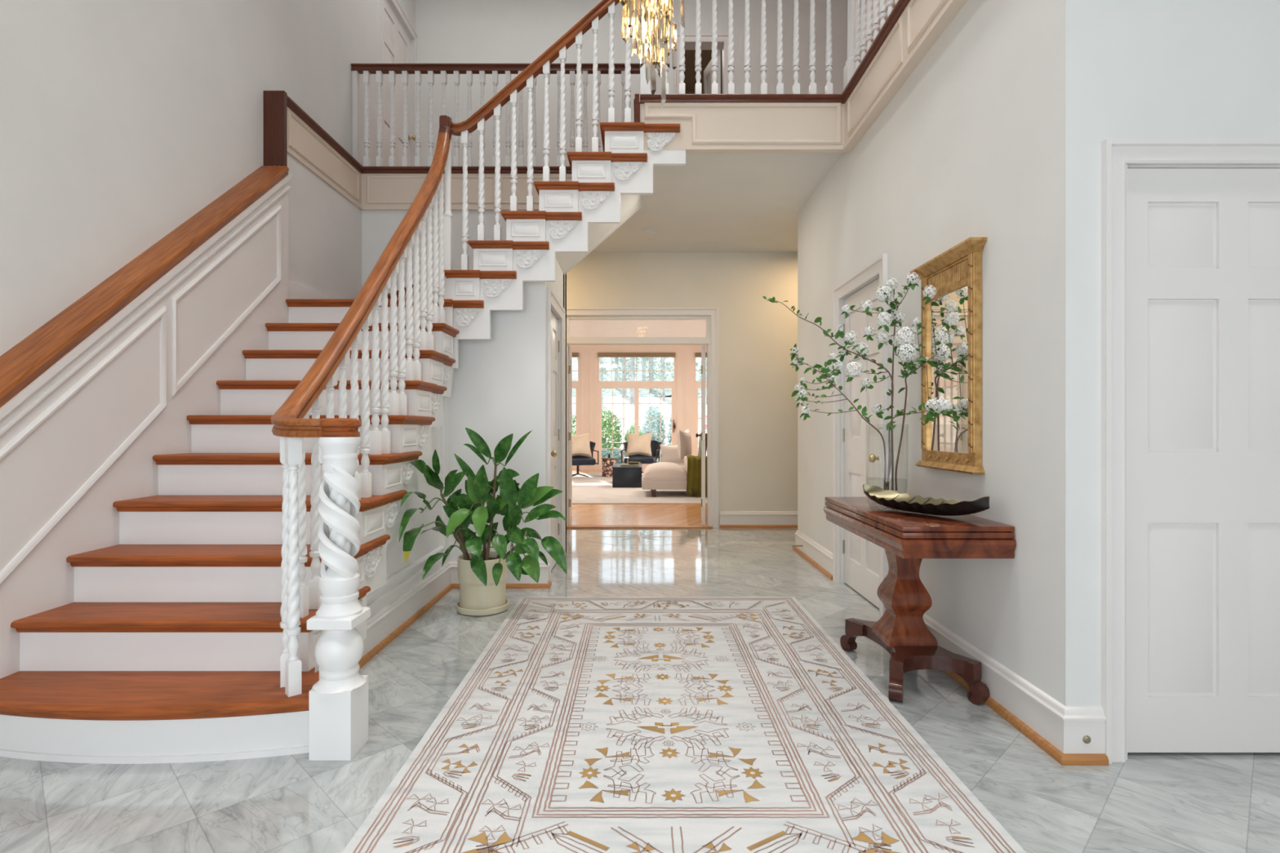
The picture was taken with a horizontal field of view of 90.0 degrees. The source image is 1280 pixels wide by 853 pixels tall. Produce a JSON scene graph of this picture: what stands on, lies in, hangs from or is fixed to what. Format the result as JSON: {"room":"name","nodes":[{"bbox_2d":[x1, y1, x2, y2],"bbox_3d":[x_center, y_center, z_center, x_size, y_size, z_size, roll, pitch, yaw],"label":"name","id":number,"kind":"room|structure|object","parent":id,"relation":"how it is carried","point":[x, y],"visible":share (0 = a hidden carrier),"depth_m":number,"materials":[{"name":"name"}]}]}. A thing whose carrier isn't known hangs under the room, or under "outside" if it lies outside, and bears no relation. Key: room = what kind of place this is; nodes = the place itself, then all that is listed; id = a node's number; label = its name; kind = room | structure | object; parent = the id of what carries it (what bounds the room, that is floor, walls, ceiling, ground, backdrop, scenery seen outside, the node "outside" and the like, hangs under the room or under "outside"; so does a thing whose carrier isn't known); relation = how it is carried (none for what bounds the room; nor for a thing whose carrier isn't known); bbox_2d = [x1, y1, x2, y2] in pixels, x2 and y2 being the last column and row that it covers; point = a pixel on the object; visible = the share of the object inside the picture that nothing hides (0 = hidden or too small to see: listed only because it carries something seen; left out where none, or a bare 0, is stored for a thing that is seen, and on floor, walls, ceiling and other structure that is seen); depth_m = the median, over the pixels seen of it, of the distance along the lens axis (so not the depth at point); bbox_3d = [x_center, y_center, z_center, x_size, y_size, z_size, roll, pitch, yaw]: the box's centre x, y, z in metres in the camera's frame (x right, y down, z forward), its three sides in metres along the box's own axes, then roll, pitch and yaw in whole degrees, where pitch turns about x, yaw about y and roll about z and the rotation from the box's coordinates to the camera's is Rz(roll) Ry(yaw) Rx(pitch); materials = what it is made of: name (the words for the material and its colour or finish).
{"room":"entrance hall","nodes":[
{"label":"entrance hall","id":0,"kind":"room"},
{"bbox_2d":[0,173,291,678],"bbox_3d":[-2.406,-0.244,2.607,0.168,2.883,3.315,0,0,0],"label":"wall","id":1,"kind":"structure","parent":0,"point":[83,437],"depth_m":2.88,"materials":[{"name":"white paint"}]},
{"bbox_2d":[0,164,288,408],"bbox_3d":[-2.405,-0.321,2.591,0.174,2.814,3.326,0,0,0],"label":"handrail cap","id":2,"kind":"object","parent":1,"relation":"on","point":[22,364],"visible":1,"depth_m":2.92,"materials":[{"name":"brown wood"}]},
{"bbox_2d":[262,90,287,166],"bbox_3d":[-2.438,-1.963,4.245,0.173,0.555,0.060,0,0,0],"label":"board","id":3,"kind":"object","parent":2,"relation":"attached to","point":[274,102],"visible":0.64,"depth_m":4.23,"materials":[{"name":"brown wood"}]},
{"bbox_2d":[0,0,415,355],"bbox_3d":[-2.595,-1.930,2.400,0.210,6.100,9.800,0,0,0],"label":"wall","id":4,"kind":"structure","parent":0,"point":[122,121],"depth_m":3.14,"materials":[{"name":"paint"}]},
{"bbox_2d":[379,0,417,166],"bbox_3d":[-2.478,-3.280,6.625,0.028,2.120,1.010,0,0,0],"label":"trim","id":5,"kind":"structure","parent":4,"relation":"attached to","point":[396,3],"depth_m":6.19,"materials":[{"name":"white wood"}]},
{"bbox_2d":[384,0,415,166],"bbox_3d":[-2.501,-3.240,6.625,0.110,2.020,0.843,0,0,0],"label":"door","id":6,"kind":"structure","parent":4,"relation":"in","point":[397,44],"depth_m":6.62,"materials":[{"name":"white wood"}]},
{"bbox_2d":[287,152,361,298],"bbox_3d":[-2.425,-1.350,4.900,0.070,1.020,1.200,0,0,0],"label":"wall","id":7,"kind":"structure","parent":0,"point":[325,226],"depth_m":4.81,"materials":[{"name":"paint"}]},
{"bbox_2d":[366,281,546,619],"bbox_3d":[-1.025,-0.095,3.420,0.730,2.430,2.240,0,0,0],"label":"wall","id":8,"kind":"structure","parent":0,"point":[499,388],"depth_m":4.46,"materials":[{"name":"white paint"}]},
{"bbox_2d":[358,560,551,669],"bbox_3d":[-0.977,1.030,3.425,0.706,0.180,2.190,0,0,0],"label":"baseboard","id":9,"kind":"structure","parent":8,"relation":"attached to","point":[386,624],"depth_m":3.73,"materials":[{"name":"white wood"}]},
{"bbox_2d":[546,287,565,581],"bbox_3d":[-0.648,0.068,4.990,0.028,2.105,0.910,0,0,0],"label":"trim","id":10,"kind":"structure","parent":8,"relation":"attached to","point":[552,300],"depth_m":5.29,"materials":[{"name":"white wood"}]},
{"bbox_2d":[361,201,643,307],"bbox_3d":[-1.230,-0.535,5.545,2.520,3.310,0.090,0,0,0],"label":"wall","id":11,"kind":"structure","parent":0,"point":[379,227],"depth_m":5.50,"materials":[{"name":"paint"}]},
{"bbox_2d":[287,95,572,173],"bbox_3d":[-1.240,-2.195,4.893,2.500,0.052,1.255,0,0,0],"label":"trim","id":12,"kind":"structure","parent":11,"relation":"attached to","point":[291,104],"depth_m":5.45,"materials":[{"name":"brown wood"}]},
{"bbox_2d":[287,106,572,209],"bbox_3d":[-1.305,-2.016,4.893,2.370,0.318,1.255,0,0,0],"label":"trim","id":13,"kind":"structure","parent":11,"relation":"attached to","point":[365,191],"depth_m":5.48,"materials":[{"name":"white wood"}]},
{"bbox_2d":[546,259,566,551],"bbox_3d":[-1.575,-0.405,5.146,1.830,3.050,1.209,0,0,0],"label":"wall","id":14,"kind":"structure","parent":0,"point":[557,286],"depth_m":5.36,"materials":[{"name":"paint"}]},
{"bbox_2d":[551,311,559,569],"bbox_3d":[-0.666,0.110,4.998,0.110,2.000,0.750,0,0,0],"label":"door","id":15,"kind":"structure","parent":14,"relation":"in","point":[554,322],"depth_m":5.16,"materials":[{"name":"white wood"}]},
{"bbox_2d":[555,195,642,272],"bbox_3d":[-0.640,-1.368,4.915,1.319,1.211,1.170,0,0,0],"label":"ceiling","id":16,"kind":"structure","parent":0,"point":[596,232],"depth_m":5.30,"materials":[{"name":"paint"}]},
{"bbox_2d":[601,448,616,457],"bbox_3d":[-1.096,1.049,19.200,0.816,0.842,0.652,0,0,0],"label":"clump","id":17,"kind":"object","parent":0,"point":[606,453],"visible":0.19,"depth_m":19.08,"materials":[{"name":"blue plant"}]},
{"bbox_2d":[569,320,706,337],"bbox_3d":[0.000,-2.230,11.920,8.800,0.100,9.360,0,0,0],"label":"ceiling","id":18,"kind":"structure","parent":0,"point":[578,328],"depth_m":14.24,"materials":[{"name":"paint"}]},
{"bbox_2d":[569,345,706,470],"bbox_3d":[0.000,-0.530,16.508,8.600,3.300,0.185,0,0,0],"label":"wall","id":19,"kind":"structure","parent":0,"point":[575,348],"depth_m":16.44,"materials":[{"name":"beige paint"}]},
{"bbox_2d":[571,352,578,357],"bbox_3d":[-2.739,-1.837,16.416,2.336,0.118,0.031,0,0,0],"label":"bamboo shade","id":20,"kind":"object","parent":19,"relation":"attached to","point":[574,354],"visible":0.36,"depth_m":16.40,"materials":[{"name":"wood"}]},
{"bbox_2d":[572,353,580,470],"bbox_3d":[-2.747,-0.385,16.525,2.426,3.009,0.110,0,0,0],"label":"window","id":21,"kind":"structure","parent":19,"relation":"attached to","point":[575,384],"depth_m":16.48,"materials":[{"name":"white wood"}]},
{"bbox_2d":[596,353,675,470],"bbox_3d":[-0.088,-0.385,16.495,2.044,3.009,0.170,0,0,0],"label":"window","id":22,"kind":"structure","parent":19,"relation":"attached to","point":[636,384],"depth_m":16.48,"materials":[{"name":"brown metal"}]},
{"bbox_2d":[598,352,675,357],"bbox_3d":[-0.087,-1.837,16.416,1.981,0.118,0.031,0,0,0],"label":"bamboo shade","id":23,"kind":"object","parent":19,"relation":"attached to","point":[600,354],"visible":1,"depth_m":16.40,"materials":[{"name":"brown wood"}]},
{"bbox_2d":[693,353,706,456],"bbox_3d":[2.586,-0.385,16.525,2.417,3.009,0.110,0,0,0],"label":"window","id":24,"kind":"structure","parent":19,"relation":"attached to","point":[697,384],"depth_m":16.48,"materials":[{"name":"white wood"}]},
{"bbox_2d":[694,352,706,357],"bbox_3d":[2.578,-1.837,16.416,2.328,0.118,0.031,0,0,0],"label":"bamboo shade","id":25,"kind":"object","parent":19,"relation":"attached to","point":[697,354],"visible":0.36,"depth_m":16.40,"materials":[{"name":"brown wood"}]},
{"bbox_2d":[0,470,1279,852],"bbox_3d":[0.000,1.168,7.000,9.000,0.104,19.200,0,0,0],"label":"floor","id":26,"kind":"structure","parent":0,"point":[1148,802],"depth_m":2.08,"materials":[{"name":"stone"}]},
{"bbox_2d":[0,0,685,764],"bbox_3d":[-1.033,-0.978,3.815,2.768,4.196,3.483,0,0,0],"label":"staircase","id":27,"kind":"structure","parent":26,"relation":"on","point":[226,620],"depth_m":2.80,"materials":[{"name":"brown wood"}]},
{"bbox_2d":[398,427,566,615],"bbox_3d":[-1.007,0.563,3.780,1.012,1.112,0.736,0,0,-36],"label":"potted plant","id":28,"kind":"object","parent":26,"relation":"on","point":[482,575],"visible":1,"depth_m":3.78,"materials":[{"name":"green plant"}]},
{"bbox_2d":[572,472,706,503],"bbox_3d":[0.100,1.110,12.210,6.200,0.012,5.980,0,0,0],"label":"rug","id":29,"kind":"object","parent":26,"relation":"on","point":[596,488],"visible":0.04,"depth_m":10.43,"materials":[{"name":"fabric"}]},
{"bbox_2d":[572,441,598,477],"bbox_3d":[-1.372,0.714,14.048,0.892,0.780,0.860,0,0,-14],"label":"armchair","id":30,"kind":"object","parent":29,"relation":"on","point":[577,460],"visible":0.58,"depth_m":13.74,"materials":[{"name":"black leather"}]},
{"bbox_2d":[572,432,591,457],"bbox_3d":[-1.350,0.404,13.929,0.603,0.535,0.258,0,0,-14],"label":"throw cushion","id":31,"kind":"object","parent":30,"relation":"on","point":[580,444],"visible":0.71,"depth_m":13.86,"materials":[{"name":"beige fabric"}]},
{"bbox_2d":[601,458,616,476],"bbox_3d":[-0.680,0.907,14.150,0.320,0.394,0.320,0,0,0],"label":"stool","id":32,"kind":"object","parent":29,"relation":"on","point":[607,464],"visible":0.71,"depth_m":14.00,"materials":[{"name":"brown wood"}]},
{"bbox_2d":[600,457,617,458],"bbox_3d":[-0.675,0.699,14.150,0.350,0.021,0.260,0,0,0],"label":"wooden tray","id":33,"kind":"object","parent":32,"relation":"on","point":[602,457],"visible":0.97,"depth_m":14.02,"materials":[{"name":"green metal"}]},
{"bbox_2d":[612,463,641,487],"bbox_3d":[-0.231,0.918,12.145,0.532,0.370,1.210,0,0,0],"label":"coffee table","id":34,"kind":"object","parent":29,"relation":"on","point":[622,476],"visible":0.84,"depth_m":11.54,"materials":[{"name":"black paint"}]},
{"bbox_2d":[620,463,639,466],"bbox_3d":[-0.190,0.720,11.975,0.340,0.024,0.450,0,0,0],"label":"serving tray","id":35,"kind":"object","parent":34,"relation":"on","point":[637,464],"visible":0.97,"depth_m":11.81,"materials":[{"name":"gold metal"}]},
{"bbox_2d":[626,462,640,464],"bbox_3d":[-0.120,0.685,12.020,0.262,0.044,0.260,0,0,0],"label":"shallow bowl","id":36,"kind":"object","parent":35,"relation":"on","point":[629,463],"visible":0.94,"depth_m":11.93,"materials":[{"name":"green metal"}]},
{"bbox_2d":[621,440,661,473],"bbox_3d":[0.026,0.714,14.650,0.892,0.780,0.860,0,0,7],"label":"armchair","id":37,"kind":"object","parent":29,"relation":"on","point":[655,445],"visible":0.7,"depth_m":14.49,"materials":[{"name":"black leather"}]},
{"bbox_2d":[625,432,652,456],"bbox_3d":[-0.020,0.404,14.499,0.603,0.535,0.258,0,0,7],"label":"throw cushion","id":38,"kind":"object","parent":37,"relation":"on","point":[637,444],"visible":0.99,"depth_m":14.41,"materials":[{"name":"beige fabric"}]},
{"bbox_2d":[641,433,706,497],"bbox_3d":[0.965,0.614,11.500,1.870,0.980,3.000,0,0,0],"label":"sofa","id":39,"kind":"object","parent":29,"relation":"on","point":[660,475],"visible":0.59,"depth_m":10.04,"materials":[{"name":"fabric"}]},
{"bbox_2d":[659,444,684,465],"bbox_3d":[0.660,0.540,12.200,0.575,0.470,0.164,0,0,-11],"label":"lumbar cushion","id":40,"kind":"object","parent":39,"relation":"on","point":[669,453],"visible":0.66,"depth_m":12.12,"materials":[{"name":"fabric"}]},
{"bbox_2d":[677,428,692,460],"bbox_3d":[0.820,0.320,11.750,0.188,0.571,0.682,0,0,18],"label":"cushion","id":41,"kind":"object","parent":39,"relation":"on","point":[684,447],"visible":0.89,"depth_m":11.49,"materials":[{"name":"fabric"}]},
{"bbox_2d":[686,454,706,497],"bbox_3d":[0.902,0.774,10.252,0.362,0.642,0.597,0,0,0],"label":"throw blanket","id":42,"kind":"object","parent":39,"relation":"on","point":[694,463],"visible":0.77,"depth_m":9.97,"materials":[{"name":"fabric"}]},
{"bbox_2d":[342,596,1026,852],"bbox_3d":[0.115,1.113,2.706,1.784,0.011,2.930,0,0,0],"label":"area rug","id":43,"kind":"object","parent":26,"relation":"on","point":[583,724],"visible":1,"depth_m":2.18,"materials":[{"name":"beige fabric"}]},
{"bbox_2d":[822,497,1016,704],"bbox_3d":[1.209,0.750,2.945,0.436,0.739,1.038,0,0,0],"label":"console table","id":44,"kind":"object","parent":26,"relation":"on","point":[907,538],"visible":0.95,"depth_m":2.68,"materials":[{"name":"brown wood"}]},
{"bbox_2d":[867,424,908,490],"bbox_3d":[1.262,0.184,3.270,0.202,0.390,0.202,0,0,0],"label":"glass vase","id":45,"kind":"object","parent":44,"relation":"on","point":[871,478],"visible":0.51,"depth_m":3.23,"materials":[{"name":"glass"}]},
{"bbox_2d":[762,296,893,490],"bbox_3d":[0.963,-0.169,3.247,0.670,0.996,0.215,0,0,0],"label":"branch","id":46,"kind":"object","parent":45,"relation":"in","point":[860,348],"visible":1,"depth_m":3.28,"materials":[{"name":"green plant"}]},
{"bbox_2d":[789,343,886,489],"bbox_3d":[0.981,-0.044,3.140,0.505,0.719,0.218,0,0,0],"label":"branch","id":47,"kind":"object","parent":45,"relation":"in","point":[824,370],"visible":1,"depth_m":3.16,"materials":[{"name":"green plant"}]},
{"bbox_2d":[840,271,919,490],"bbox_3d":[1.197,-0.228,3.270,0.352,1.123,0.336,0,0,0],"label":"branch","id":48,"kind":"object","parent":45,"relation":"in","point":[890,291],"visible":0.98,"depth_m":3.29,"materials":[{"name":"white plant"}]},
{"bbox_2d":[892,284,941,490],"bbox_3d":[1.333,-0.161,3.085,0.117,0.983,0.450,0,0,0],"label":"branch","id":49,"kind":"object","parent":45,"relation":"in","point":[908,348],"visible":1,"depth_m":3.16,"materials":[{"name":"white plant"}]},
{"bbox_2d":[884,356,954,489],"bbox_3d":[1.315,-0.003,2.992,0.097,0.642,0.466,0,0,-11],"label":"branch","id":50,"kind":"object","parent":45,"relation":"in","point":[937,410],"visible":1,"depth_m":2.96,"materials":[{"name":"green plant"}]},
{"bbox_2d":[862,484,990,515],"bbox_3d":[1.215,0.322,2.775,0.240,0.104,0.642,0,0,-27],"label":"dish","id":51,"kind":"object","parent":44,"relation":"on","point":[890,499],"visible":1,"depth_m":2.73,"materials":[{"name":"black metal"}]},
{"bbox_2d":[415,0,895,527],"bbox_3d":[0.450,-1.930,7.170,6.300,6.100,0.140,0,0,0],"label":"wall","id":52,"kind":"structure","parent":0,"point":[448,31],"depth_m":7.10,"materials":[{"name":"paint"}]},
{"bbox_2d":[568,345,572,524],"bbox_3d":[-0.867,0.100,7.590,0.117,2.020,0.811,0,0,-4],"label":"door","id":53,"kind":"structure","parent":52,"relation":"in","point":[570,354],"depth_m":7.63,"materials":[{"name":"white wood"}]},
{"bbox_2d":[566,524,712,528],"bbox_3d":[-0.015,1.112,7.090,1.630,0.016,0.140,0,0,0],"label":"threshold","id":54,"kind":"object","parent":52,"relation":"attached to","point":[569,526],"depth_m":7.04,"materials":[{"name":"brown wood"}]},
{"bbox_2d":[566,307,718,528],"bbox_3d":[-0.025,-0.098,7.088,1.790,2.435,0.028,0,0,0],"label":"trim","id":55,"kind":"structure","parent":52,"relation":"attached to","point":[713,312],"depth_m":7.08,"materials":[{"name":"white wood"}]},
{"bbox_2d":[695,345,705,524],"bbox_3d":[0.716,0.100,7.598,0.106,2.020,0.811,0,0,5],"label":"door","id":56,"kind":"structure","parent":52,"relation":"in","point":[702,435],"depth_m":7.20,"materials":[{"name":"white wood"}]},
{"bbox_2d":[674,33,728,93],"bbox_3d":[0.695,-3.280,7.088,0.630,2.120,0.028,0,0,0],"label":"trim","id":57,"kind":"structure","parent":52,"relation":"attached to","point":[689,37],"depth_m":7.08,"materials":[{"name":"white wood"}]},
{"bbox_2d":[703,48,720,93],"bbox_3d":[0.836,-3.240,7.438,0.036,2.020,0.460,0,0,-14],"label":"door","id":58,"kind":"structure","parent":52,"relation":"in","point":[708,81],"depth_m":7.43,"materials":[{"name":"white wood"}]},
{"bbox_2d":[720,511,797,528],"bbox_3d":[2.243,1.030,7.082,2.715,0.180,0.036,0,0,0],"label":"baseboard","id":59,"kind":"structure","parent":52,"relation":"attached to","point":[728,519],"depth_m":7.08,"materials":[{"name":"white wood"}]},
{"bbox_2d":[684,49,722,93],"bbox_3d":[0.650,-3.600,8.270,2.100,2.760,2.060,0,0,0],"label":"wall","id":60,"kind":"structure","parent":0,"point":[690,81],"depth_m":8.61,"materials":[{"name":"beige paint"}]},
{"bbox_2d":[591,152,842,252],"bbox_3d":[0.555,-2.065,4.685,6.090,0.270,4.830,0,0,0],"label":"ceiling","id":61,"kind":"structure","parent":0,"point":[715,202],"depth_m":5.56,"materials":[{"name":"paint"}]},
{"bbox_2d":[640,227,657,235],"bbox_3d":[0.090,-1.909,6.300,0.156,0.042,0.156,0,0,0],"label":"smoke detector","id":62,"kind":"object","parent":61,"relation":"attached to","point":[648,231],"visible":1,"depth_m":6.25,"materials":[{"name":"paint"}]},
{"bbox_2d":[797,0,1043,691],"bbox_3d":[1.490,-0.405,4.035,0.120,3.050,3.530,0,0,0],"label":"wall","id":63,"kind":"structure","parent":0,"point":[955,156],"depth_m":2.78,"materials":[{"name":"paint"}]},
{"bbox_2d":[635,0,910,122],"bbox_3d":[0.703,-2.123,3.312,1.475,0.195,2.065,0,0,0],"label":"trim","id":64,"kind":"structure","parent":63,"relation":"attached to","point":[900,6],"depth_m":4.27,"materials":[{"name":"brown wood"}]},
{"bbox_2d":[640,0,967,152],"bbox_3d":[0.720,-2.016,3.312,1.440,0.319,2.065,0,0,0],"label":"trim","id":65,"kind":"structure","parent":63,"relation":"attached to","point":[704,127],"depth_m":4.29,"materials":[{"name":"white wood"}]},
{"bbox_2d":[792,530,832,580],"bbox_3d":[1.562,1.030,5.253,0.336,0.180,1.166,0,0,0],"label":"baseboard","id":66,"kind":"structure","parent":63,"relation":"attached to","point":[818,556],"depth_m":5.16,"materials":[{"name":"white wood"}]},
{"bbox_2d":[832,253,887,617],"bbox_3d":[1.418,0.060,4.180,0.028,2.120,0.960,0,0,0],"label":"trim","id":67,"kind":"structure","parent":63,"relation":"attached to","point":[878,266],"depth_m":4.26,"materials":[{"name":"white wood"}]},
{"bbox_2d":[842,278,879,608],"bbox_3d":[1.439,0.102,4.187,0.110,2.016,0.788,0,0,0],"label":"door","id":68,"kind":"structure","parent":63,"relation":"in","point":[860,439],"depth_m":4.22,"materials":[{"name":"white wood"}]},
{"bbox_2d":[910,237,986,474],"bbox_3d":[1.393,-0.290,2.926,0.070,0.977,0.586,0,0,0],"label":"wall mirror","id":69,"kind":"object","parent":63,"relation":"attached to","point":[953,442],"visible":0.92,"depth_m":2.85,"materials":[{"name":"gold metal"}]},
{"bbox_2d":[928,284,968,453],"bbox_3d":[1.417,-0.247,2.926,0.014,0.731,0.400,0,0,0],"label":"mirror glass","id":70,"kind":"object","parent":69,"relation":"attached to","point":[948,378],"depth_m":2.91,"materials":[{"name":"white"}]},
{"bbox_2d":[884,608,1108,765],"bbox_3d":[1.472,1.030,2.902,0.155,0.180,1.576,0,0,0],"label":"baseboard","id":71,"kind":"structure","parent":63,"relation":"attached to","point":[1057,729],"depth_m":2.28,"materials":[{"name":"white wood"}]},
{"bbox_2d":[1043,0,1279,706],"bbox_3d":[2.515,-1.930,2.210,2.170,6.100,0.120,0,0,0],"label":"wall","id":72,"kind":"structure","parent":0,"point":[1113,68],"depth_m":2.15,"materials":[{"name":"paint"}]},
{"bbox_2d":[1082,735,1091,743],"bbox_3d":[1.487,1.042,2.127,0.026,0.026,0.011,0,0,0],"label":"door stop","id":73,"kind":"object","parent":72,"relation":"attached to","point":[1086,739],"visible":1,"depth_m":2.12,"materials":[{"name":"silver metal"}]},
{"bbox_2d":[1101,138,1279,764],"bbox_3d":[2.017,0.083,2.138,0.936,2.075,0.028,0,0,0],"label":"trim","id":74,"kind":"structure","parent":72,"relation":"attached to","point":[1116,153],"depth_m":2.14,"materials":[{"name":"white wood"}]},
{"bbox_2d":[1127,168,1279,752],"bbox_3d":[2.010,0.116,2.156,0.793,1.985,0.110,0,0,0],"label":"door","id":75,"kind":"structure","parent":72,"relation":"in","point":[1203,244],"depth_m":2.17,"materials":[{"name":"white wood"}]},
{"bbox_3d":[0.000,1.190,18.910,12.000,0.100,4.580,0,0,0],"label":"floor","id":76,"kind":"structure","parent":0,"visible":0},
{"bbox_2d":[608,442,623,444],"bbox_3d":[-0.350,0.805,18.600,1.100,0.670,1.100,0,0,0],"label":"patio table","id":77,"kind":"object","parent":76,"relation":"on","point":[609,442],"visible":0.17,"depth_m":18.43,"materials":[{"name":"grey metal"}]},
{"bbox_2d":[610,447,626,463],"bbox_3d":[-0.608,1.051,19.785,0.817,0.837,0.647,0,0,0],"label":"clump","id":78,"kind":"object","parent":76,"relation":"on","point":[615,451],"visible":0.38,"depth_m":19.68,"materials":[{"name":"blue plant"}]},
{"bbox_3d":[0.525,-5.030,2.310,6.450,0.100,9.860,0,0,0],"label":"ceiling","id":79,"kind":"structure","parent":0,"visible":0},
{"bbox_2d":[619,0,684,109],"bbox_3d":[0.033,-3.163,2.719,0.238,3.634,0.242,0,0,-42],"label":"chandelier","id":80,"kind":"object","parent":79,"relation":"hanging from","point":[647,21],"visible":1,"depth_m":2.68,"materials":[{"name":"gold metal"}]},
{"bbox_3d":[0.575,-2.210,4.685,6.050,0.020,4.830,0,0,0],"label":"floor","id":81,"kind":"structure","parent":0,"visible":0},
{"bbox_2d":[351,63,639,166],"bbox_3d":[-1.194,-2.725,5.550,2.593,1.010,0.096,0,0,0],"label":"balustrade","id":82,"kind":"object","parent":81,"relation":"on","point":[366,69],"visible":0.61,"depth_m":5.53,"materials":[{"name":"white wood"}]},
{"bbox_2d":[640,0,855,93],"bbox_3d":[0.744,-2.679,4.370,1.487,0.917,0.084,0,0,0],"label":"balustrade","id":83,"kind":"object","parent":81,"relation":"on","point":[849,70],"visible":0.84,"depth_m":4.35,"materials":[{"name":"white wood"}]},
{"bbox_2d":[853,0,897,70],"bbox_3d":[1.445,-2.679,3.305,0.074,0.917,2.050,0,0,0],"label":"balustrade","id":84,"kind":"object","parent":81,"relation":"on","point":[869,21],"visible":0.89,"depth_m":4.02,"materials":[{"name":"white wood"}]},
{"label":"outside","id":85,"kind":"structure","parent":0,"visible":0},
{"bbox_2d":[572,395,706,461],"bbox_3d":[0.000,-2.905,44.200,60.000,8.550,55.000,0,0,0],"label":"ground","id":86,"kind":"structure","parent":85,"point":[621,411],"depth_m":35.05,"materials":[{"name":"white snow"}]},
{"bbox_2d":[572,414,575,435],"bbox_3d":[-2.502,0.516,22.019,1.237,2.008,1.036,0,0,0],"label":"shrub","id":87,"kind":"object","parent":86,"relation":"on","point":[574,420],"visible":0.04,"depth_m":21.85,"materials":[{"name":"green plant"}]},
{"bbox_2d":[599,357,607,408],"bbox_3d":[-2.252,-6.804,36.253,0.901,11.709,1.259,0,0,0],"label":"tree","id":88,"kind":"object","parent":86,"relation":"on","point":[601,359],"visible":0.3,"depth_m":36.10,"materials":[{"name":"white plant"}]},
{"bbox_2d":[601,408,622,452],"bbox_3d":[-1.221,0.460,21.496,1.270,2.120,1.260,0,0,0],"label":"shrub","id":89,"kind":"object","parent":86,"relation":"on","point":[604,423],"visible":0.41,"depth_m":21.30,"materials":[{"name":"green plant"}]},
{"bbox_2d":[617,357,630,397],"bbox_3d":[-1.011,-7.309,40.822,0.860,11.120,1.167,0,0,0],"label":"tree","id":90,"kind":"object","parent":86,"relation":"on","point":[624,390],"visible":0.42,"depth_m":40.73,"materials":[{"name":"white plant"}]},
{"bbox_2d":[625,357,639,403],"bbox_3d":[-0.424,-6.883,37.792,1.008,11.322,1.140,0,0,23],"label":"tree","id":91,"kind":"object","parent":86,"relation":"on","point":[632,374],"visible":0.22,"depth_m":37.68,"materials":[{"name":"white plant"}]},
{"bbox_2d":[623,423,643,448],"bbox_3d":[-0.181,0.704,21.504,0.783,1.633,1.048,0,0,0],"label":"shrub","id":92,"kind":"object","parent":86,"relation":"on","point":[632,428],"visible":0.1,"depth_m":21.40,"materials":[{"name":"green plant"}]},
{"bbox_2d":[641,404,666,461],"bbox_3d":[0.504,0.354,23.000,0.916,2.332,1.054,0,0,0],"label":"bush","id":93,"kind":"object","parent":86,"relation":"on","point":[657,428],"visible":0.53,"depth_m":22.83,"materials":[{"name":"plant"}]},
{"bbox_2d":[657,357,671,400],"bbox_3d":[1.493,-5.736,39.265,0.976,8.530,1.201,0,0,0],"label":"tree","id":94,"kind":"object","parent":86,"relation":"on","point":[664,360],"visible":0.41,"depth_m":39.17,"materials":[{"name":"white plant"}]},
{"bbox_2d":[666,414,671,445],"bbox_3d":[1.425,0.399,22.405,0.990,2.242,1.084,0,0,0],"label":"bush","id":95,"kind":"object","parent":86,"relation":"on","point":[669,441],"visible":0.04,"depth_m":22.41,"materials":[{"name":"green plant"}]},
{"bbox_2d":[699,357,706,404],"bbox_3d":[3.988,-6.546,37.683,0.910,10.690,1.166,0,0,-20],"label":"tree","id":96,"kind":"object","parent":86,"relation":"on","point":[706,357],"visible":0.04,"depth_m":37.60,"materials":[{"name":"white plant"}]},
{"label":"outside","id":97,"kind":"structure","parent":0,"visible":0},
{"bbox_2d":[572,357,706,397],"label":"window","id":98,"kind":"structure","parent":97,"point":[642,393],"depth_m":48.76,"materials":[{"name":"clear glass"}]},
{"bbox_2d":[610,357,620,381],"bbox_3d":[-1.651,-7.708,44.250,0.898,10.749,1.326,0,0,0],"label":"tree","id":99,"kind":"object","parent":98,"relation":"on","point":[616,361],"visible":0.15,"depth_m":44.13,"materials":[{"name":"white plant"}]},
{"bbox_2d":[639,357,648,381],"bbox_3d":[0.278,-7.525,45.937,1.060,9.790,1.049,0,0,-45],"label":"tree","id":100,"kind":"object","parent":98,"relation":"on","point":[643,364],"visible":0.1,"depth_m":45.84,"materials":[{"name":"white plant"}]},
{"bbox_2d":[644,357,657,393],"bbox_3d":[0.756,-6.936,42.587,0.925,9.771,1.161,0,0,0],"label":"tree","id":101,"kind":"object","parent":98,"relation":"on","point":[651,375],"visible":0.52,"depth_m":42.47,"materials":[{"name":"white plant"}]},
{"bbox_2d":[697,357,706,381],"bbox_3d":[4.622,-8.192,45.745,0.960,12.322,1.222,0,0,0],"label":"tree","id":102,"kind":"object","parent":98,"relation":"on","point":[705,357],"visible":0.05,"depth_m":45.68,"materials":[{"name":"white plant"}]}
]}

